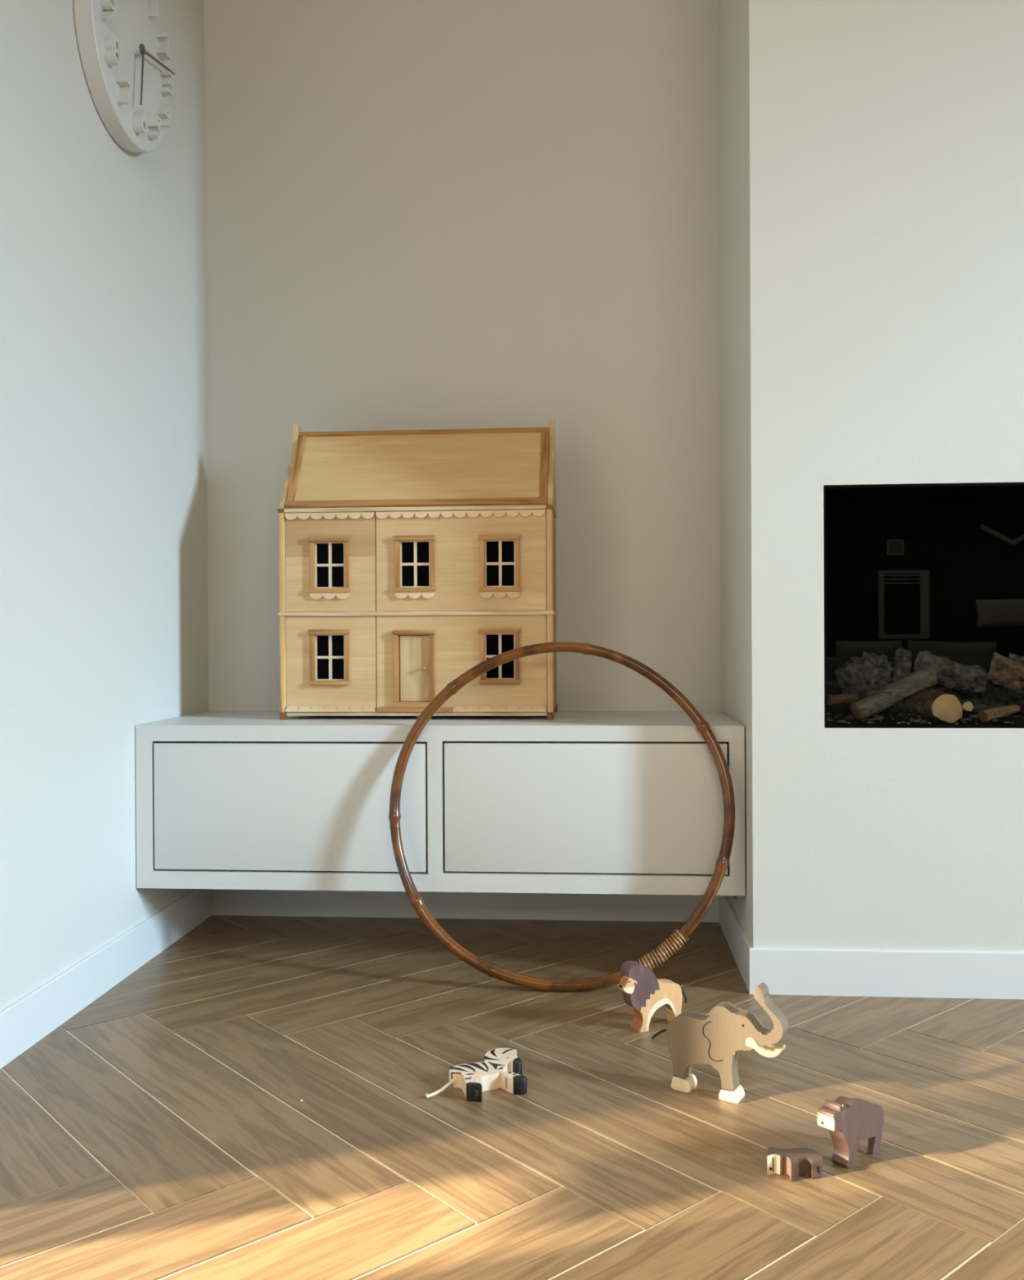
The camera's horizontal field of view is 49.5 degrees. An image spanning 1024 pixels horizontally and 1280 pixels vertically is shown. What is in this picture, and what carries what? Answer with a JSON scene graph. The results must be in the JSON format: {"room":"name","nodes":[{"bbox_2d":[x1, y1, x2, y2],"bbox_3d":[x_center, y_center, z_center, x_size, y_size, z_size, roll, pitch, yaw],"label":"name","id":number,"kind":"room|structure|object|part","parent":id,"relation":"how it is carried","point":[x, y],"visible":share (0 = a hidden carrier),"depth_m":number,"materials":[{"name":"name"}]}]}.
{"room":"living room","nodes":[
{"label":"living room","id":0,"kind":"room"},
{"bbox_2d":[0,0,208,1010],"bbox_3d":[-1.016,-0.660,0.046,0.070,2.730,5.684,0,0,4],"label":"wall","id":1,"kind":"structure","parent":0,"point":[104,577],"depth_m":2.14,"materials":[{"name":"white paint"}]},
{"bbox_2d":[0,888,212,1068],"bbox_3d":[-0.817,0.652,2.068,0.008,0.089,1.491,0,0,4],"label":"baseboard","id":2,"kind":"structure","parent":1,"relation":"attached to","point":[27,1020],"depth_m":2.14,"materials":[{"name":"white paint"}]},
{"bbox_2d":[73,0,174,152],"bbox_3d":[-0.784,-1.211,2.281,0.059,0.383,0.383,0,0,4],"label":"wall clock","id":3,"kind":"object","parent":1,"relation":"attached to","point":[123,49],"visible":1,"depth_m":2.25,"materials":[{"name":"white plastic"}]},
{"bbox_2d":[204,0,720,711],"bbox_3d":[-0.130,-0.674,2.794,1.282,2.730,0.070,0,0,4],"label":"wall","id":4,"kind":"structure","parent":0,"point":[421,215],"depth_m":2.75,"materials":[{"name":"white paint"}]},
{"bbox_2d":[135,711,745,898],"bbox_3d":[-0.145,0.358,2.537,1.277,0.362,0.452,0,0,4],"label":"cabinet","id":5,"kind":"object","parent":4,"relation":"attached to","point":[574,802],"visible":0.96,"depth_m":2.32,"materials":[{"name":"white paint"}]},
{"bbox_3d":[-0.469,0.351,2.347,0.581,0.267,0.023,0,0,4],"label":"door","id":6,"kind":"part","parent":5,"relation":"part of","materials":[{"name":"white paint"}]},
{"bbox_2d":[277,419,557,719],"bbox_3d":[-0.207,-0.166,2.600,0.617,0.686,0.289,0,0,4],"label":"dollhouse","id":7,"kind":"object","parent":5,"relation":"on","point":[409,561],"visible":0.97,"depth_m":2.48,"materials":[{"name":"brown wood"}]},
{"bbox_3d":[-0.516,-0.174,2.497,0.014,0.223,0.014,0,0,4],"label":"corner post","id":8,"kind":"part","parent":7,"relation":"part of","materials":[{"name":"brown wood"}]},
{"bbox_3d":[-0.515,0.054,2.497,0.014,0.215,0.014,0,0,4],"label":"corner post","id":9,"kind":"part","parent":7,"relation":"part of","materials":[{"name":"brown wood"}]},
{"bbox_3d":[-0.424,-0.193,2.494,0.033,0.051,0.001,0,0,4],"label":"pane","id":10,"kind":"part","parent":7,"relation":"part of","materials":[{"name":"black glass"}]},
{"bbox_3d":[-0.424,0.013,2.494,0.033,0.051,0.001,0,0,4],"label":"pane","id":11,"kind":"part","parent":7,"relation":"part of","materials":[{"name":"black glass"}]},
{"bbox_3d":[-0.424,0.065,2.494,0.033,0.051,0.001,0,0,4],"label":"pane","id":12,"kind":"part","parent":7,"relation":"part of","materials":[{"name":"black glass"}]},
{"bbox_3d":[-0.424,-0.142,2.494,0.033,0.051,0.001,0,0,4],"label":"pane","id":13,"kind":"part","parent":7,"relation":"part of","materials":[{"name":"black glass"}]},
{"bbox_3d":[-0.408,0.096,2.483,0.090,0.010,0.011,0,0,4],"label":"sill","id":14,"kind":"part","parent":7,"relation":"part of","materials":[{"name":"brown wood"}]},
{"bbox_3d":[-0.408,-0.111,2.482,0.090,0.010,0.011,0,0,4],"label":"sill","id":15,"kind":"part","parent":7,"relation":"part of","materials":[{"name":"brown wood"}]},
{"bbox_3d":[-0.408,-0.277,2.483,0.203,0.015,0.007,0,0,4],"label":"scallop trim","id":16,"kind":"part","parent":7,"relation":"part of","materials":[{"name":"brown wood"}]},
{"bbox_3d":[-0.406,0.154,2.485,0.203,0.013,0.007,0,0,4],"label":"scallop trim","id":17,"kind":"part","parent":7,"relation":"part of","materials":[{"name":"brown wood"}]},
{"bbox_3d":[-0.407,-0.174,2.491,0.204,0.222,0.008,0,0,4],"label":"panel","id":18,"kind":"part","parent":7,"relation":"part of","materials":[{"name":"brown wood"}]},
{"bbox_3d":[-0.406,0.054,2.492,0.204,0.213,0.008,0,0,4],"label":"panel","id":19,"kind":"part","parent":7,"relation":"part of","materials":[{"name":"brown wood"}]},
{"bbox_3d":[-0.390,0.013,2.492,0.033,0.051,0.001,0,0,4],"label":"pane","id":20,"kind":"part","parent":7,"relation":"part of","materials":[{"name":"black glass"}]},
{"bbox_3d":[-0.390,-0.194,2.491,0.033,0.051,0.001,0,0,4],"label":"pane","id":21,"kind":"part","parent":7,"relation":"part of","materials":[{"name":"black glass"}]},
{"bbox_3d":[-0.390,-0.142,2.491,0.033,0.051,0.001,0,0,4],"label":"pane","id":22,"kind":"part","parent":7,"relation":"part of","materials":[{"name":"black glass"}]},
{"bbox_3d":[-0.390,0.064,2.492,0.033,0.051,0.001,0,0,4],"label":"pane","id":23,"kind":"part","parent":7,"relation":"part of","materials":[{"name":"black glass"}]},
{"bbox_3d":[-0.232,-0.195,2.479,0.033,0.051,0.001,0,0,4],"label":"pane","id":24,"kind":"part","parent":7,"relation":"part of","materials":[{"name":"black glass"}]},
{"bbox_3d":[-0.232,-0.143,2.479,0.033,0.051,0.001,0,0,4],"label":"pane","id":25,"kind":"part","parent":7,"relation":"part of","materials":[{"name":"black glass"}]},
{"bbox_3d":[-0.219,-0.017,2.468,0.094,0.010,0.011,0,0,4],"label":"door frame","id":26,"kind":"part","parent":7,"relation":"part of","materials":[{"name":"brown wood"}]},
{"bbox_3d":[-0.216,-0.112,2.467,0.090,0.010,0.011,0,0,4],"label":"sill","id":27,"kind":"part","parent":7,"relation":"part of","materials":[{"name":"brown wood"}]},
{"bbox_3d":[-0.216,0.063,2.476,0.066,0.147,0.006,0,0,4],"label":"door","id":28,"kind":"part","parent":7,"relation":"part of","materials":[{"name":"brown wood"}]},
{"bbox_3d":[-0.216,-0.304,2.483,0.591,0.022,0.022,0,0,4],"label":"roof rail","id":29,"kind":"part","parent":7,"relation":"part of","materials":[{"name":"brown wood"}]},
{"bbox_3d":[-0.212,-0.392,2.546,0.588,0.191,0.133,0,0,4],"label":"roof panel","id":30,"kind":"part","parent":7,"relation":"part of","materials":[{"name":"brown wood"}]},
{"bbox_3d":[-0.198,-0.195,2.477,0.033,0.051,0.001,0,0,4],"label":"pane","id":31,"kind":"part","parent":7,"relation":"part of","materials":[{"name":"black glass"}]},
{"bbox_3d":[-0.198,-0.143,2.477,0.033,0.051,0.001,0,0,4],"label":"pane","id":32,"kind":"part","parent":7,"relation":"part of","materials":[{"name":"black glass"}]},
{"bbox_3d":[-0.208,-0.485,2.606,0.591,0.015,0.016,0,0,4],"label":"roof rail","id":33,"kind":"part","parent":7,"relation":"part of","materials":[{"name":"brown wood"}]},
{"bbox_3d":[-0.115,-0.279,2.461,0.378,0.015,0.007,0,0,4],"label":"scallop trim","id":34,"kind":"part","parent":7,"relation":"part of","materials":[{"name":"brown wood"}]},
{"bbox_3d":[-0.114,-0.176,2.469,0.379,0.222,0.008,0,0,4],"label":"panel","id":35,"kind":"part","parent":7,"relation":"part of","materials":[{"name":"brown wood"}]},
{"bbox_3d":[-0.113,0.053,2.470,0.379,0.213,0.008,0,0,4],"label":"panel","id":36,"kind":"part","parent":7,"relation":"part of","materials":[{"name":"brown wood"}]},
{"bbox_3d":[-0.043,0.011,2.466,0.033,0.050,0.001,0,0,4],"label":"pane","id":37,"kind":"part","parent":7,"relation":"part of","materials":[{"name":"black glass"}]},
{"bbox_3d":[-0.043,0.062,2.466,0.033,0.050,0.001,0,0,4],"label":"pane","id":38,"kind":"part","parent":7,"relation":"part of","materials":[{"name":"black glass"}]},
{"bbox_3d":[-0.043,-0.195,2.465,0.033,0.051,0.001,0,0,4],"label":"pane","id":39,"kind":"part","parent":7,"relation":"part of","materials":[{"name":"black glass"}]},
{"bbox_3d":[-0.043,-0.143,2.465,0.033,0.051,0.001,0,0,4],"label":"pane","id":40,"kind":"part","parent":7,"relation":"part of","materials":[{"name":"black glass"}]},
{"bbox_3d":[-0.028,0.152,2.456,0.208,0.013,0.007,0,0,4],"label":"scallop trim","id":41,"kind":"part","parent":7,"relation":"part of","materials":[{"name":"brown wood"}]},
{"bbox_3d":[-0.027,0.092,2.454,0.090,0.010,0.011,0,0,4],"label":"sill","id":42,"kind":"part","parent":7,"relation":"part of","materials":[{"name":"brown wood"}]},
{"bbox_3d":[-0.027,-0.112,2.453,0.090,0.010,0.011,0,0,4],"label":"sill","id":43,"kind":"part","parent":7,"relation":"part of","materials":[{"name":"brown wood"}]},
{"bbox_3d":[-0.009,0.011,2.463,0.033,0.050,0.001,0,0,4],"label":"pane","id":44,"kind":"part","parent":7,"relation":"part of","materials":[{"name":"black glass"}]},
{"bbox_3d":[-0.009,0.062,2.463,0.033,0.050,0.001,0,0,4],"label":"pane","id":45,"kind":"part","parent":7,"relation":"part of","materials":[{"name":"black glass"}]},
{"bbox_3d":[-0.009,-0.195,2.462,0.033,0.051,0.001,0,0,4],"label":"pane","id":46,"kind":"part","parent":7,"relation":"part of","materials":[{"name":"black glass"}]},
{"bbox_3d":[-0.009,-0.143,2.462,0.033,0.051,0.001,0,0,4],"label":"pane","id":47,"kind":"part","parent":7,"relation":"part of","materials":[{"name":"black glass"}]},
{"bbox_3d":[0.083,-0.177,2.451,0.014,0.223,0.014,0,0,4],"label":"corner post","id":48,"kind":"part","parent":7,"relation":"part of","materials":[{"name":"brown wood"}]},
{"bbox_3d":[0.084,0.052,2.452,0.014,0.215,0.014,0,0,4],"label":"corner post","id":49,"kind":"part","parent":7,"relation":"part of","materials":[{"name":"brown wood"}]},
{"bbox_3d":[0.150,0.347,2.301,0.582,0.267,0.023,0,0,4],"label":"door","id":50,"kind":"part","parent":5,"relation":"part of","materials":[{"name":"white paint"}]},
{"bbox_2d":[211,888,718,922],"bbox_3d":[-0.126,0.647,2.760,1.265,0.089,0.008,0,0,4],"label":"baseboard","id":51,"kind":"structure","parent":4,"relation":"attached to","point":[301,903],"depth_m":2.75,"materials":[{"name":"white paint"}]},
{"bbox_2d":[0,915,1023,1279],"bbox_3d":[0.980,0.716,-0.099,4.058,0.042,5.684,0,0,4],"label":"floor","id":52,"kind":"structure","parent":0,"point":[163,1130],"depth_m":1.60,"materials":[{"name":"beige wood"}]},
{"bbox_2d":[425,1048,526,1102],"bbox_3d":[-0.050,0.682,1.748,0.153,0.025,0.158,0,0,4],"label":"zebra","id":53,"kind":"object","parent":52,"relation":"on","point":[501,1068],"visible":1,"depth_m":1.72,"materials":[{"name":"beige wood"}]},
{"bbox_2d":[388,641,734,991],"bbox_3d":[0.097,0.348,2.247,0.701,0.687,0.150,0,0,4],"label":"hoop","id":54,"kind":"object","parent":52,"relation":"on","point":[669,946],"visible":0.91,"depth_m":2.23,"materials":[{"name":"wood"}]},
{"bbox_2d":[617,960,687,1032],"bbox_3d":[0.250,0.632,1.983,0.143,0.120,0.035,0,0,-26],"label":"lion","id":55,"kind":"object","parent":52,"relation":"on","point":[642,991],"visible":0.98,"depth_m":1.97},
{"bbox_2d":[651,982,787,1102],"bbox_3d":[0.311,0.603,1.692,0.215,0.180,0.030,0,0,31],"label":"elephant","id":56,"kind":"object","parent":52,"relation":"on","point":[715,1039],"visible":1,"depth_m":1.67},
{"bbox_2d":[766,1146,822,1181],"bbox_3d":[0.367,0.681,1.444,0.071,0.024,0.045,0,0,4],"label":"bear","id":57,"kind":"object","parent":52,"relation":"on","point":[795,1162],"visible":1,"depth_m":1.44},
{"bbox_2d":[817,1095,884,1168],"bbox_3d":[0.453,0.649,1.480,0.124,0.088,0.026,0,0,-40],"label":"bear","id":58,"kind":"object","parent":52,"relation":"on","point":[853,1124],"visible":1,"depth_m":1.47},
{"bbox_2d":[717,0,1023,951],"bbox_3d":[1.838,-0.682,2.373,2.706,2.730,0.615,0,0,4],"label":"wall","id":59,"kind":"structure","parent":0,"point":[871,152],"depth_m":2.15,"materials":[{"name":"white paint"}]},
{"bbox_2d":[718,895,752,993],"bbox_3d":[0.488,0.645,2.436,0.008,0.089,0.545,0,0,4],"label":"baseboard","id":60,"kind":"structure","parent":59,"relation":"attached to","point":[737,940],"depth_m":2.38,"materials":[{"name":"white paint"}]},
{"bbox_2d":[749,946,1023,999],"bbox_3d":[1.782,0.639,2.069,2.645,0.089,0.008,0,0,4],"label":"baseboard","id":61,"kind":"structure","parent":59,"relation":"attached to","point":[909,973],"depth_m":2.15,"materials":[{"name":"white paint"}]},
{"bbox_2d":[822,483,1023,727],"bbox_3d":[1.114,-0.068,2.291,0.990,0.470,0.332,0,0,4],"label":"fireplace","id":62,"kind":"object","parent":59,"relation":"in","point":[936,569],"visible":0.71,"depth_m":2.46,"materials":[{"name":"black"}]},
{"bbox_2d":[826,693,857,704],"bbox_3d":[0.672,0.121,2.267,0.080,0.022,0.022,0,0,-32],"label":"log","id":63,"kind":"object","parent":62,"relation":"in","point":[834,699],"visible":0.92,"depth_m":2.26,"materials":[{"name":"brown wood"}]},
{"bbox_2d":[834,650,894,703],"bbox_3d":[0.754,0.081,2.358,0.089,0.115,0.135,0,0,43],"label":"log","id":64,"kind":"object","parent":62,"relation":"in","point":[866,674],"visible":0.91,"depth_m":2.33,"materials":[{"name":"grey wood"}]},
{"bbox_2d":[849,665,937,719],"bbox_3d":[0.767,0.105,2.235,0.184,0.107,0.048,0,0,-13],"label":"log","id":65,"kind":"object","parent":62,"relation":"in","point":[923,677],"visible":1,"depth_m":2.22,"materials":[{"name":"grey wood"}]},
{"bbox_2d":[892,647,911,681],"bbox_3d":[0.834,0.058,2.376,0.036,0.085,0.078,0,0,27],"label":"log","id":66,"kind":"object","parent":65,"relation":"on","point":[902,660],"visible":0.86,"depth_m":2.37,"materials":[{"name":"grey wood"}]},
{"bbox_3d":[1.102,-0.066,2.131,0.981,0.463,0.003,0,0,4],"label":"glass pane","id":67,"kind":"part","parent":62,"relation":"part of","materials":[{"name":"black glass"}]},
{"bbox_2d":[892,689,962,722],"bbox_3d":[0.845,0.129,2.280,0.067,0.068,0.195,0,0,-8],"label":"log","id":68,"kind":"object","parent":62,"relation":"in","point":[945,707],"visible":0.82,"depth_m":2.19,"materials":[{"name":"beige wood"}]},
{"bbox_2d":[888,686,1023,712],"bbox_3d":[1.014,0.129,2.403,0.374,0.062,0.053,0,0,8],"label":"bark","id":69,"kind":"object","parent":62,"relation":"in","point":[992,697],"visible":0.31,"depth_m":2.38,"materials":[{"name":"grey wood"}]},
{"bbox_2d":[957,698,973,711],"bbox_3d":[0.895,0.129,2.218,0.022,0.023,0.066,0,0,-5],"label":"log","id":70,"kind":"object","parent":62,"relation":"in","point":[966,705],"visible":0.55,"depth_m":2.19,"materials":[{"name":"beige wood"}]},
{"bbox_2d":[977,704,1019,722],"bbox_3d":[0.967,0.145,2.203,0.090,0.033,0.029,0,0,-23],"label":"log","id":71,"kind":"object","parent":62,"relation":"in","point":[986,715],"visible":1,"depth_m":2.19,"materials":[{"name":"brown wood"}]},
{"bbox_2d":[1006,652,1023,662],"bbox_3d":[1.131,0.066,2.331,0.180,0.081,0.051,0,0,10],"label":"log","id":72,"kind":"object","parent":62,"relation":"in","point":[1015,657],"visible":0.28,"depth_m":2.34,"materials":[{"name":"grey wood"}]},
{"bbox_3d":[1.152,0.135,2.229,0.219,0.050,0.080,0,0,4],"label":"log","id":73,"kind":"object","parent":62,"relation":"in","visible":0},
{"bbox_2d":[986,652,1023,693],"bbox_3d":[1.056,0.073,2.261,0.165,0.098,0.065,0,0,21],"label":"log","id":74,"kind":"object","parent":73,"relation":"on","point":[1007,673],"visible":1,"depth_m":2.26,"materials":[{"name":"brown wood"}]},
{"bbox_2d":[912,650,988,694],"bbox_3d":[0.936,0.069,2.364,0.154,0.092,0.071,0,0,27],"label":"log","id":75,"kind":"object","parent":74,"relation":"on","point":[953,675],"visible":0.82,"depth_m":2.34,"materials":[{"name":"grey wood"}]}
]}

